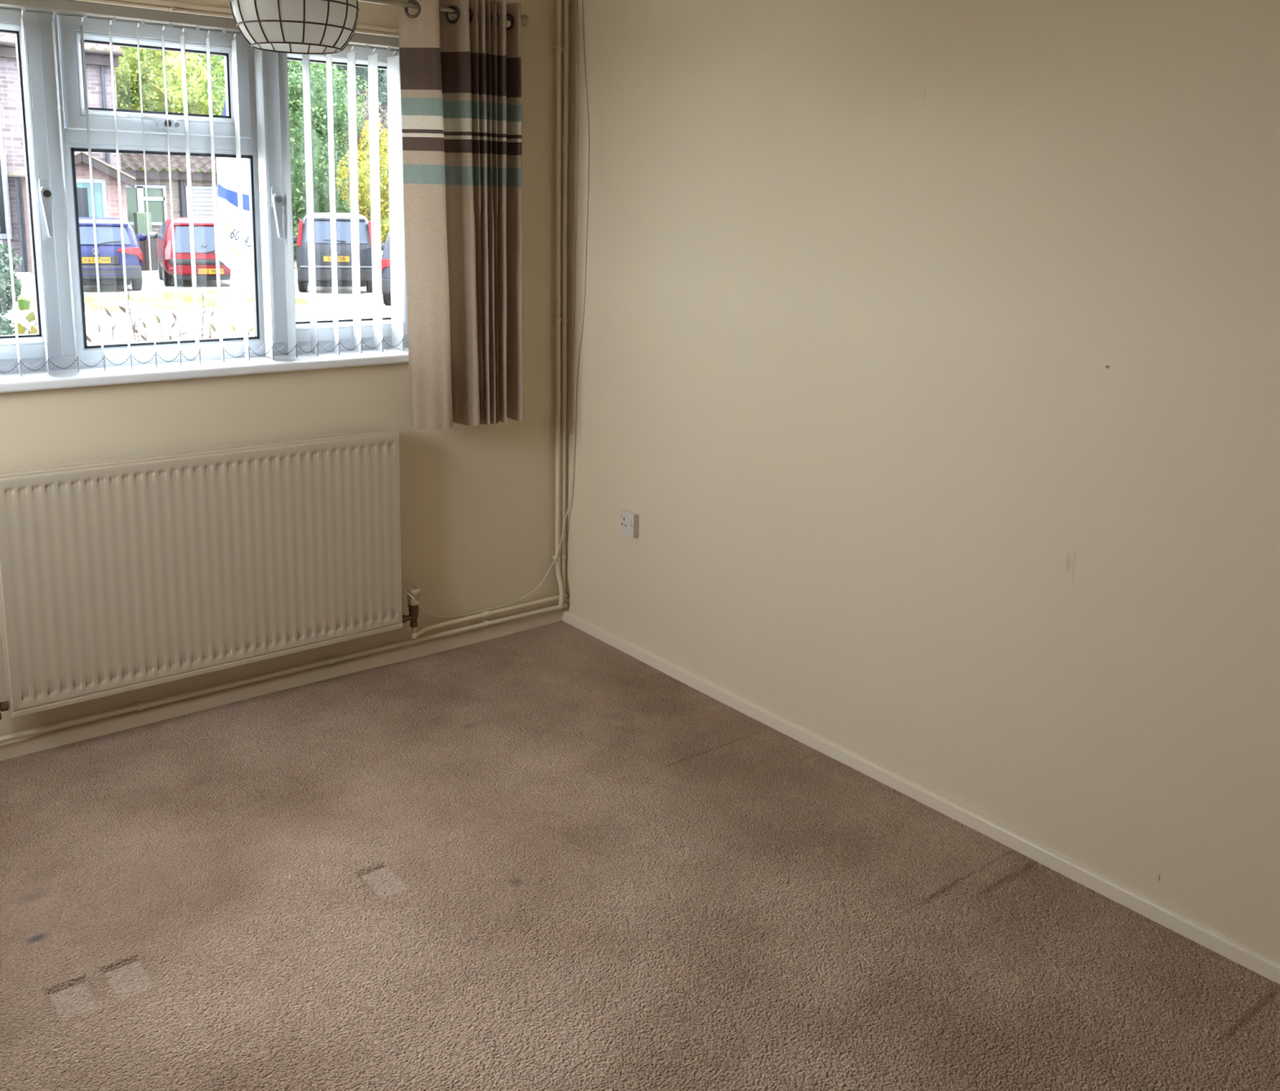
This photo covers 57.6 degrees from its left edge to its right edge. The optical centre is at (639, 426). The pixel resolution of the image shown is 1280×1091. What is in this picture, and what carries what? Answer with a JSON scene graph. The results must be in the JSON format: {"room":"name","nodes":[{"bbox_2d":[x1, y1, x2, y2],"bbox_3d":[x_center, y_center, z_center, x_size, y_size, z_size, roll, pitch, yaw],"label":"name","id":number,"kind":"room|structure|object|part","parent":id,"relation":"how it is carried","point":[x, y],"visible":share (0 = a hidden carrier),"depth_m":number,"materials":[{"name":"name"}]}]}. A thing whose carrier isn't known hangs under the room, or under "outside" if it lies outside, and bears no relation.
{"room":"empty living room","nodes":[
{"label":"empty living room","id":0,"kind":"room"},
{"bbox_2d":[133,212,151,235],"bbox_3d":[-12.873,-4.804,30.212,0.360,1.450,0.300,-7,14,-38],"label":"cabinet","id":1,"kind":"object","parent":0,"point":[140,222],"visible":0.36,"depth_m":30.00,"materials":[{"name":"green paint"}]},
{"bbox_2d":[0,0,570,743],"bbox_3d":[-1.534,-0.138,3.687,3.150,3.110,0.320,-7,14,-38],"label":"wall","id":2,"kind":"structure","parent":0,"point":[478,502],"depth_m":4.17,"materials":[{"name":"beige paint"}]},
{"bbox_2d":[0,427,403,716],"bbox_3d":[-1.339,0.417,3.689,1.239,0.706,0.102,-7,14,-38],"label":"radiator","id":3,"kind":"object","parent":2,"relation":"attached to","point":[119,575],"visible":1,"depth_m":3.59,"materials":[{"name":"beige metal"}]},
{"bbox_2d":[0,700,8,719],"bbox_3d":[-1.840,0.798,3.342,0.046,0.091,0.028,-7,14,-38],"label":"valve","id":4,"kind":"object","parent":3,"relation":"attached to","point":[4,706],"visible":1,"depth_m":3.34,"materials":[{"name":"gold metal"}]},
{"bbox_3d":[-1.813,0.475,3.299,0.003,0.678,0.046,-7,14,-38],"label":"panel","id":5,"kind":"part","parent":3,"relation":"part of","materials":[{"name":"beige metal"}]},
{"bbox_2d":[0,427,397,478],"bbox_3d":[-1.319,0.078,3.614,1.220,0.012,0.060,-7,14,-38],"label":"grille","id":6,"kind":"object","parent":3,"relation":"attached to","point":[119,465],"depth_m":3.57,"materials":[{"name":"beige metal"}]},
{"bbox_2d":[0,0,408,393],"bbox_3d":[-1.452,-0.703,3.542,1.893,1.102,0.250,-7,14,-38],"label":"window","id":7,"kind":"structure","parent":2,"relation":"in","point":[37,25],"depth_m":3.51,"materials":[{"name":"white plastic"}]},
{"bbox_3d":[-1.725,-0.682,3.374,0.030,0.068,0.010,-7,14,-38],"label":"handle","id":8,"kind":"part","parent":7,"relation":"part of","materials":[{"name":"white plastic"}]},
{"bbox_3d":[-1.716,-0.619,3.373,0.033,0.146,0.020,-7,14,-38],"label":"lever","id":9,"kind":"part","parent":7,"relation":"part of","materials":[{"name":"white plastic"}]},
{"bbox_3d":[-1.474,-0.918,3.507,0.140,0.036,0.020,-7,14,-38],"label":"lever","id":10,"kind":"part","parent":7,"relation":"part of","materials":[{"name":"white plastic"}]},
{"bbox_3d":[-1.467,-1.053,3.549,0.545,0.318,0.055,-7,14,-38],"label":"sash","id":11,"kind":"part","parent":7,"relation":"part of","materials":[{"name":"white plastic"}]},
{"bbox_2d":[65,142,264,355],"bbox_3d":[-1.478,-0.553,3.657,0.572,0.627,0.040,-7,14,-38],"label":"window pane","id":12,"kind":"object","parent":7,"relation":"attached to","point":[231,344],"depth_m":3.64,"materials":[{"name":"clear glass"}]},
{"bbox_3d":[-1.446,-0.921,3.552,0.070,0.026,0.010,-7,14,-38],"label":"handle","id":13,"kind":"part","parent":7,"relation":"part of","materials":[{"name":"white plastic"}]},
{"bbox_2d":[0,0,408,376],"bbox_3d":[-1.421,-0.709,3.547,1.810,1.046,0.099,-7,14,-38],"label":"vertical blind","id":14,"kind":"object","parent":7,"relation":"attached to","point":[70,6],"visible":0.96,"depth_m":3.75,"materials":[{"name":"white fabric"}]},
{"bbox_3d":[-1.786,-0.192,3.420,0.080,0.035,0.004,-7,14,-38],"label":"bead chain","id":15,"kind":"part","parent":14,"relation":"part of","materials":[{"name":"white"}]},
{"bbox_3d":[-1.736,-0.175,3.341,0.077,0.034,0.003,-7,14,-38],"label":"bead chain","id":16,"kind":"part","parent":14,"relation":"part of","materials":[{"name":"grey"}]},
{"bbox_3d":[-1.726,-0.200,3.467,0.084,0.035,0.004,-7,14,-38],"label":"bead chain","id":17,"kind":"part","parent":14,"relation":"part of","materials":[{"name":"white"}]},
{"bbox_3d":[-1.665,-0.208,3.515,0.081,0.035,0.004,-7,14,-38],"label":"bead chain","id":18,"kind":"part","parent":14,"relation":"part of","materials":[{"name":"white"}]},
{"bbox_3d":[-1.605,-0.215,3.562,0.082,0.035,0.004,-7,14,-38],"label":"bead chain","id":19,"kind":"part","parent":14,"relation":"part of","materials":[{"name":"white"}]},
{"bbox_3d":[-1.560,-0.198,3.481,0.079,0.034,0.003,-7,14,-38],"label":"bead chain","id":20,"kind":"part","parent":14,"relation":"part of","materials":[{"name":"grey"}]},
{"bbox_3d":[-1.545,-0.223,3.609,0.083,0.035,0.004,-7,14,-37],"label":"bead chain","id":21,"kind":"part","parent":14,"relation":"part of","materials":[{"name":"white"}]},
{"bbox_3d":[-1.486,-0.231,3.655,0.076,0.035,0.004,-7,14,-38],"label":"bead chain","id":22,"kind":"part","parent":14,"relation":"part of","materials":[{"name":"white"}]},
{"bbox_3d":[-1.395,-1.181,3.433,1.725,0.004,0.002,-7,14,-38],"label":"spacer cord","id":23,"kind":"part","parent":14,"relation":"part of","materials":[{"name":"grey plastic"}]},
{"bbox_3d":[-1.325,-0.252,3.783,0.084,0.035,0.004,-8,14,-38],"label":"bead chain","id":24,"kind":"part","parent":14,"relation":"part of","materials":[{"name":"white"}]},
{"bbox_3d":[-1.484,-0.167,3.588,1.790,0.030,0.185,-7,14,-38],"label":"sill","id":25,"kind":"part","parent":7,"relation":"part of","materials":[{"name":"white plastic"}]},
{"bbox_3d":[-1.189,-0.748,3.800,0.030,0.068,0.010,-7,14,-38],"label":"handle","id":26,"kind":"part","parent":7,"relation":"part of","materials":[{"name":"white plastic"}]},
{"bbox_3d":[-1.180,-0.685,3.799,0.033,0.146,0.020,-7,14,-38],"label":"lever","id":27,"kind":"part","parent":7,"relation":"part of","materials":[{"name":"white plastic"}]},
{"bbox_2d":[75,0,399,37],"bbox_3d":[-1.359,-1.214,3.370,2.010,0.030,0.030,-7,14,-38],"label":"track","id":28,"kind":"object","parent":2,"relation":"attached to","point":[171,6],"visible":0.41,"depth_m":3.41,"materials":[{"name":"beige paint"}]},
{"bbox_2d":[0,608,562,760],"bbox_3d":[-1.460,0.918,3.755,2.934,0.074,0.016,-7,14,-38],"label":"baseboard","id":29,"kind":"structure","parent":2,"relation":"attached to","point":[37,743],"depth_m":3.90,"materials":[{"name":"beige paint"}]},
{"bbox_2d":[0,0,568,742],"bbox_3d":[-1.159,-0.340,3.706,2.300,2.404,0.054,-7,14,-38],"label":"pipe","id":30,"kind":"object","parent":2,"relation":"attached to","point":[138,705],"visible":1,"depth_m":4.24,"materials":[{"name":"beige paint"}]},
{"bbox_2d":[357,0,528,26],"bbox_3d":[-1.351,-1.291,3.301,2.393,0.060,0.119,-7,14,-38],"label":"curtain rod","id":31,"kind":"object","parent":2,"relation":"attached to","point":[524,18],"visible":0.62,"depth_m":3.73,"materials":[{"name":"silver metal"}]},
{"bbox_2d":[398,0,524,430],"bbox_3d":[-0.598,-0.711,3.987,0.439,1.440,0.106,-7,14,-38],"label":"curtain","id":32,"kind":"object","parent":31,"relation":"hanging from","point":[460,78],"visible":1,"depth_m":3.96,"materials":[{"name":"fabric"}]},
{"bbox_2d":[410,0,568,638],"bbox_3d":[-0.539,-0.440,4.192,0.712,2.365,0.058,-9,15,-41],"label":"pipe","id":33,"kind":"object","parent":2,"relation":"attached to","point":[565,50],"visible":1,"depth_m":4.38,"materials":[{"name":"beige paint"}]},
{"bbox_2d":[402,586,420,627],"bbox_3d":[-0.819,0.648,4.147,0.076,0.144,0.048,-7,14,-38],"label":"radiator valve","id":34,"kind":"object","parent":33,"relation":"attached to","point":[413,606],"visible":0.95,"depth_m":4.14,"materials":[{"name":"beige plastic"}]},
{"bbox_2d":[0,620,1279,1090],"bbox_3d":[0.105,1.334,1.861,2.950,0.022,5.000,-7,14,-38],"label":"floor","id":35,"kind":"structure","parent":0,"point":[545,857],"depth_m":2.73,"materials":[{"name":"carpet"}]},
{"bbox_2d":[563,0,1279,960],"bbox_3d":[1.356,0.224,2.583,0.120,2.960,5.100,-7,14,-38],"label":"wall","id":36,"kind":"structure","parent":0,"point":[928,372],"depth_m":3.07,"materials":[{"name":"paint"}]},
{"bbox_2d":[572,0,578,360],"bbox_3d":[-0.239,-0.941,4.303,0.006,1.410,0.024,-7,14,-38],"label":"cable","id":37,"kind":"object","parent":36,"relation":"attached to","point":[576,0],"visible":1,"depth_m":4.30,"materials":[{"name":"beige paint"}]},
{"bbox_2d":[619,509,639,537],"bbox_3d":[-0.040,0.353,4.245,0.030,0.087,0.080,-7,14,-38],"label":"power socket","id":38,"kind":"object","parent":36,"relation":"attached to","point":[628,525],"visible":1,"depth_m":4.23,"materials":[{"name":"beige plastic"}]},
{"bbox_2d":[628,518,631,525],"bbox_3d":[-0.036,0.348,4.218,0.004,0.024,0.012,-7,14,-38],"label":"switch","id":39,"kind":"object","parent":38,"relation":"attached to","point":[629,519],"depth_m":4.22,"materials":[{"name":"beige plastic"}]},
{"bbox_2d":[560,608,1279,983],"bbox_3d":[1.249,1.177,2.766,0.016,0.074,5.000,-7,14,-38],"label":"baseboard","id":40,"kind":"structure","parent":36,"relation":"attached to","point":[1184,925],"depth_m":3.19,"materials":[{"name":"beige paint"}]},
{"bbox_3d":[0.096,-1.171,1.459,3.150,0.150,5.420,-7,14,-38],"label":"ceiling","id":41,"kind":"structure","parent":0,"visible":0},
{"bbox_2d":[229,0,359,54],"bbox_3d":[-0.695,-1.022,2.328,0.253,0.514,0.253,-7,14,-38],"label":"pendant lamp","id":42,"kind":"object","parent":41,"relation":"hanging from","point":[305,27],"visible":1,"depth_m":2.29,"materials":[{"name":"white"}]},
{"bbox_2d":[402,0,589,617],"bbox_3d":[-0.533,-0.442,4.153,0.755,2.345,0.108,-7,14,-36],"label":"cable","id":43,"kind":"object","parent":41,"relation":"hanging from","point":[553,562],"visible":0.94,"depth_m":4.34,"materials":[{"name":"beige plastic"}]},
{"label":"outside","id":44,"kind":"structure","parent":0,"visible":0},
{"bbox_2d":[0,252,391,344],"bbox_3d":[-14.419,-5.407,37.665,140.000,0.300,150.000,-7,14,-38],"label":"ground","id":45,"kind":"structure","parent":44,"point":[324,294],"depth_m":20.44,"materials":[{"name":"white concrete"}]},
{"bbox_2d":[0,240,30,335],"bbox_3d":[-5.704,-0.891,9.956,0.909,1.906,2.527,-7,14,-36],"label":"bush","id":46,"kind":"object","parent":45,"relation":"on","point":[6,328],"visible":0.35,"depth_m":9.49,"materials":[{"name":"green plant"}]},
{"bbox_2d":[17,298,37,333],"bbox_3d":[-2.251,0.370,4.409,0.160,1.703,0.114,-7,14,-38],"label":"plant","id":47,"kind":"object","parent":45,"relation":"on","point":[24,304],"visible":0.06,"depth_m":4.23,"materials":[{"name":"green plant"}]},
{"bbox_2d":[0,32,135,272],"bbox_3d":[-16.983,-7.202,26.456,9.720,7.400,5.300,-7,14,-38],"label":"brick house","id":48,"kind":"structure","parent":45,"relation":"on","point":[98,64],"depth_m":27.74,"materials":[{"name":"pink"}]},
{"bbox_3d":[-15.695,-5.417,27.392,1.280,1.760,0.010,-7,14,-38],"label":"pane","id":49,"kind":"part","parent":48,"relation":"part of","materials":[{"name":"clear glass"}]},
{"bbox_3d":[-12.960,-4.794,27.150,0.220,1.500,0.014,-7,14,-38],"label":"door glass","id":50,"kind":"part","parent":48,"relation":"part of","materials":[{"name":"black glass"}]},
{"bbox_3d":[-13.009,-4.582,27.182,0.950,2.170,0.025,-7,14,-38],"label":"door","id":51,"kind":"part","parent":48,"relation":"part of","materials":[{"name":"grey"}]},
{"bbox_3d":[-13.010,-4.622,27.176,1.120,2.250,0.060,-7,14,-38],"label":"door frame","id":52,"kind":"part","parent":48,"relation":"part of","materials":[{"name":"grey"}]},
{"bbox_2d":[86,307,116,344],"bbox_3d":[-2.023,0.376,4.497,0.133,1.669,0.102,-2,12,-17],"label":"plant","id":53,"kind":"object","parent":45,"relation":"on","point":[107,311],"visible":0.09,"depth_m":4.36,"materials":[{"name":"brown plant"}]},
{"bbox_2d":[78,217,146,290],"bbox_3d":[-11.582,-3.711,24.731,2.116,1.468,4.002,-4,12,-25],"label":"hatchback car","id":54,"kind":"object","parent":45,"relation":"on","point":[108,237],"visible":0.59,"depth_m":23.17,"materials":[{"name":"blue paint"}]},
{"bbox_3d":[-10.750,-3.279,23.015,0.520,0.112,0.020,-4,12,-25],"label":"number plate","id":55,"kind":"part","parent":54,"relation":"part of","materials":[{"name":"yellow plastic"}]},
{"bbox_3d":[-10.748,-3.110,23.035,1.326,0.030,0.066,-4,12,-25],"label":"bumper trim","id":56,"kind":"part","parent":54,"relation":"part of","materials":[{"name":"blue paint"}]},
{"bbox_3d":[-10.751,-2.999,23.056,1.326,0.025,0.066,-4,12,-25],"label":"bumper trim","id":57,"kind":"part","parent":54,"relation":"part of","materials":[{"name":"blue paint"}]},
{"bbox_2d":[116,247,142,262],"bbox_3d":[-10.229,-3.443,23.331,0.471,0.292,0.182,-4,12,-25],"label":"tail light","id":58,"kind":"object","parent":54,"relation":"attached to","point":[131,254],"depth_m":23.28,"materials":[{"name":"red plastic"}]},
{"bbox_2d":[135,233,146,241],"bbox_3d":[-10.914,-4.124,25.437,0.262,0.176,0.110,-2,12,-19],"label":"mirror","id":59,"kind":"object","parent":54,"relation":"attached to","point":[140,237],"depth_m":25.41,"materials":[{"name":"blue paint"}]},
{"bbox_2d":[118,291,146,342],"bbox_3d":[-1.927,0.331,4.587,0.085,1.728,0.130,10,14,37],"label":"plant","id":60,"kind":"object","parent":45,"relation":"on","point":[122,308],"visible":0.13,"depth_m":4.43,"materials":[{"name":"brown plant"}]},
{"bbox_2d":[137,235,158,271],"bbox_3d":[-12.413,-4.436,29.869,1.980,0.880,0.080,-7,14,-38],"label":"fence","id":61,"kind":"object","parent":45,"relation":"on","point":[144,246],"visible":0.1,"depth_m":29.73,"materials":[{"name":"wood"}]},
{"bbox_2d":[91,46,225,172],"bbox_3d":[-15.093,-9.352,34.397,3.823,8.669,6.628,9,14,35],"label":"tree","id":62,"kind":"object","parent":45,"relation":"on","point":[152,73],"visible":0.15,"depth_m":34.00,"materials":[{"name":"green plant"}]},
{"bbox_2d":[16,288,319,312],"bbox_3d":[-9.056,-2.387,21.864,5.029,0.091,3.464,-7,14,-38],"label":"grass","id":63,"kind":"structure","parent":45,"relation":"on","point":[167,298],"depth_m":21.77,"materials":[{"name":"yellow"}]},
{"bbox_2d":[120,153,217,235],"bbox_3d":[-12.980,-6.287,32.571,4.070,3.650,3.280,-7,14,-38],"label":"house","id":64,"kind":"structure","parent":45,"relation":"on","point":[157,181],"depth_m":31.07,"materials":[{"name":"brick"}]},
{"bbox_3d":[-13.093,-5.841,30.772,1.000,0.920,0.010,-7,14,-38],"label":"pane","id":65,"kind":"part","parent":64,"relation":"part of","materials":[{"name":"green glass"}]},
{"bbox_3d":[-11.642,-5.439,32.049,1.600,2.250,0.070,-7,14,-38],"label":"garage door frame","id":66,"kind":"part","parent":64,"relation":"part of","materials":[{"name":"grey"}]},
{"bbox_2d":[155,311,187,340],"bbox_3d":[-1.828,0.361,4.665,0.150,1.642,0.064,-5,13,-31],"label":"plant","id":67,"kind":"object","parent":45,"relation":"on","point":[158,320],"visible":0.09,"depth_m":4.50,"materials":[{"name":"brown plant"}]},
{"bbox_2d":[146,217,231,285],"bbox_3d":[-10.030,-4.003,26.419,2.046,1.468,3.541,-4,12,-25],"label":"hatchback car","id":68,"kind":"object","parent":45,"relation":"on","point":[204,228],"visible":0.59,"depth_m":24.91,"materials":[{"name":"red paint"}]},
{"bbox_2d":[146,231,159,239],"bbox_3d":[-11.110,-4.350,26.572,0.260,0.176,0.110,-5,13,-31],"label":"mirror","id":69,"kind":"object","parent":68,"relation":"attached to","point":[153,235],"depth_m":26.54,"materials":[{"name":"grey mirror"}]},
{"bbox_2d":[164,240,171,259],"bbox_3d":[-9.995,-3.732,24.649,0.145,0.413,0.160,-4,12,-25],"label":"tail light","id":70,"kind":"object","parent":68,"relation":"attached to","point":[167,246],"depth_m":24.59,"materials":[{"name":"red plastic"}]},
{"bbox_3d":[-9.205,-3.322,24.992,0.520,0.112,0.020,-4,12,-25],"label":"number plate","id":71,"kind":"part","parent":68,"relation":"part of","materials":[{"name":"yellow plastic"}]},
{"bbox_2d":[184,53,225,172],"bbox_3d":[-14.363,-10.699,40.306,4.534,9.092,3.974,-7,14,-38],"label":"tree","id":72,"kind":"object","parent":45,"relation":"on","point":[218,59],"visible":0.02,"depth_m":39.09,"materials":[{"name":"green plant"}]},
{"bbox_2d":[199,293,217,338],"bbox_3d":[-1.727,0.318,4.716,0.130,1.712,0.073,-7,14,-38],"label":"plant","id":73,"kind":"object","parent":45,"relation":"on","point":[213,327],"visible":0.06,"depth_m":4.59,"materials":[{"name":"yellow plant"}]},
{"bbox_2d":[216,101,252,337],"bbox_3d":[-2.420,-0.719,7.070,0.443,2.810,0.105,0,11,-6],"label":"board","id":74,"kind":"object","parent":45,"relation":"on","point":[227,180],"visible":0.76,"depth_m":6.94,"materials":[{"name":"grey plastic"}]},
{"bbox_2d":[224,221,239,254],"bbox_3d":[-2.427,-1.114,6.947,0.101,0.209,0.001,-1,11,-14],"label":"print","id":75,"kind":"object","parent":74,"relation":"attached to","point":[231,228],"depth_m":6.94,"materials":[{"name":"white paper"}]},
{"bbox_3d":[-2.526,-0.200,7.162,0.249,1.750,0.072,-1,11,-14],"label":"post","id":76,"kind":"part","parent":74,"relation":"part of","materials":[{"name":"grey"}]},
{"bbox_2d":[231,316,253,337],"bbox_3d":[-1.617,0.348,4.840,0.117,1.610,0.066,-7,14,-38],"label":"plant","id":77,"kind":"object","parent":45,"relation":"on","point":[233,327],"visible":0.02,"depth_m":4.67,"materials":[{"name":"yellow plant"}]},
{"bbox_2d":[287,60,368,261],"bbox_3d":[-9.980,-8.243,35.225,2.867,6.504,4.096,4,11,15],"label":"tree","id":78,"kind":"object","parent":45,"relation":"on","point":[318,92],"visible":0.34,"depth_m":34.51,"materials":[{"name":"green plant"}]},
{"bbox_2d":[293,212,382,292],"bbox_3d":[-6.812,-3.956,26.080,2.036,1.660,4.459,-2,11,-15],"label":"estate car","id":79,"kind":"object","parent":45,"relation":"on","point":[322,220],"visible":0.72,"depth_m":24.06,"materials":[{"name":"black paint"}]},
{"bbox_2d":[293,235,297,244],"bbox_3d":[-7.717,-4.157,26.005,0.260,0.176,0.110,-3,12,-21],"label":"mirror","id":80,"kind":"object","parent":79,"relation":"attached to","point":[295,238],"depth_m":25.97,"materials":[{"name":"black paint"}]},
{"bbox_2d":[296,218,302,246],"bbox_3d":[-6.970,-3.961,23.849,0.135,0.552,0.160,-2,11,-15],"label":"tail light","id":81,"kind":"object","parent":79,"relation":"attached to","point":[300,237],"depth_m":23.79,"materials":[{"name":"red plastic"}]},
{"bbox_3d":[-6.263,-3.288,24.049,1.458,0.045,0.075,-2,11,-15],"label":"bumper trim","id":82,"kind":"part","parent":79,"relation":"part of","materials":[{"name":"grey plastic"}]},
{"bbox_3d":[-6.263,-3.451,24.035,0.520,0.112,0.020,-2,11,-15],"label":"number plate","id":83,"kind":"part","parent":79,"relation":"part of","materials":[{"name":"yellow plastic"}]},
{"bbox_2d":[368,220,371,247],"bbox_3d":[-5.583,-3.998,24.212,0.135,0.552,0.160,-2,11,-15],"label":"tail light","id":84,"kind":"object","parent":79,"relation":"attached to","point":[369,222],"depth_m":24.14,"materials":[{"name":"red plastic"}]},
{"bbox_2d":[287,60,388,213],"bbox_3d":[-13.433,-13.265,46.194,4.314,11.956,10.850,12,15,43],"label":"conifer","id":85,"kind":"object","parent":45,"relation":"on","point":[362,73],"visible":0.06,"depth_m":46.84,"materials":[{"name":"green plant"}]},
{"bbox_2d":[336,120,389,258],"bbox_3d":[-6.889,-6.812,33.521,4.040,4.417,1.853,-7,14,-38],"label":"shrub","id":86,"kind":"object","parent":45,"relation":"on","point":[363,157],"visible":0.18,"depth_m":32.55,"materials":[{"name":"yellow plant"}]},
{"bbox_2d":[339,83,387,213],"bbox_3d":[-9.274,-8.465,38.576,2.285,5.605,1.663,-7,14,-38],"label":"bare shrub","id":87,"kind":"object","parent":45,"relation":"on","point":[366,116],"visible":0.12,"depth_m":38.01,"materials":[{"name":"green plant"}]},
{"bbox_2d":[381,229,391,305],"bbox_3d":[-4.181,-3.353,23.537,2.156,1.578,4.341,0,11,-7],"label":"car","id":88,"kind":"object","parent":45,"relation":"on","point":[385,247],"visible":0.15,"depth_m":21.44,"materials":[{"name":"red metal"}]},
{"bbox_2d":[381,243,385,250],"bbox_3d":[-5.145,-3.628,23.621,0.263,0.176,0.110,-1,11,-13],"label":"mirror","id":89,"kind":"object","parent":88,"relation":"attached to","point":[383,244],"depth_m":23.57,"materials":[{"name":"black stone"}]},
{"bbox_2d":[381,258,390,270],"bbox_3d":[-4.571,-2.944,21.482,0.482,0.293,0.182,0,11,-7],"label":"tail light","id":90,"kind":"object","parent":88,"relation":"attached to","point":[385,263],"depth_m":21.37,"materials":[{"name":"red plastic"}]}
]}

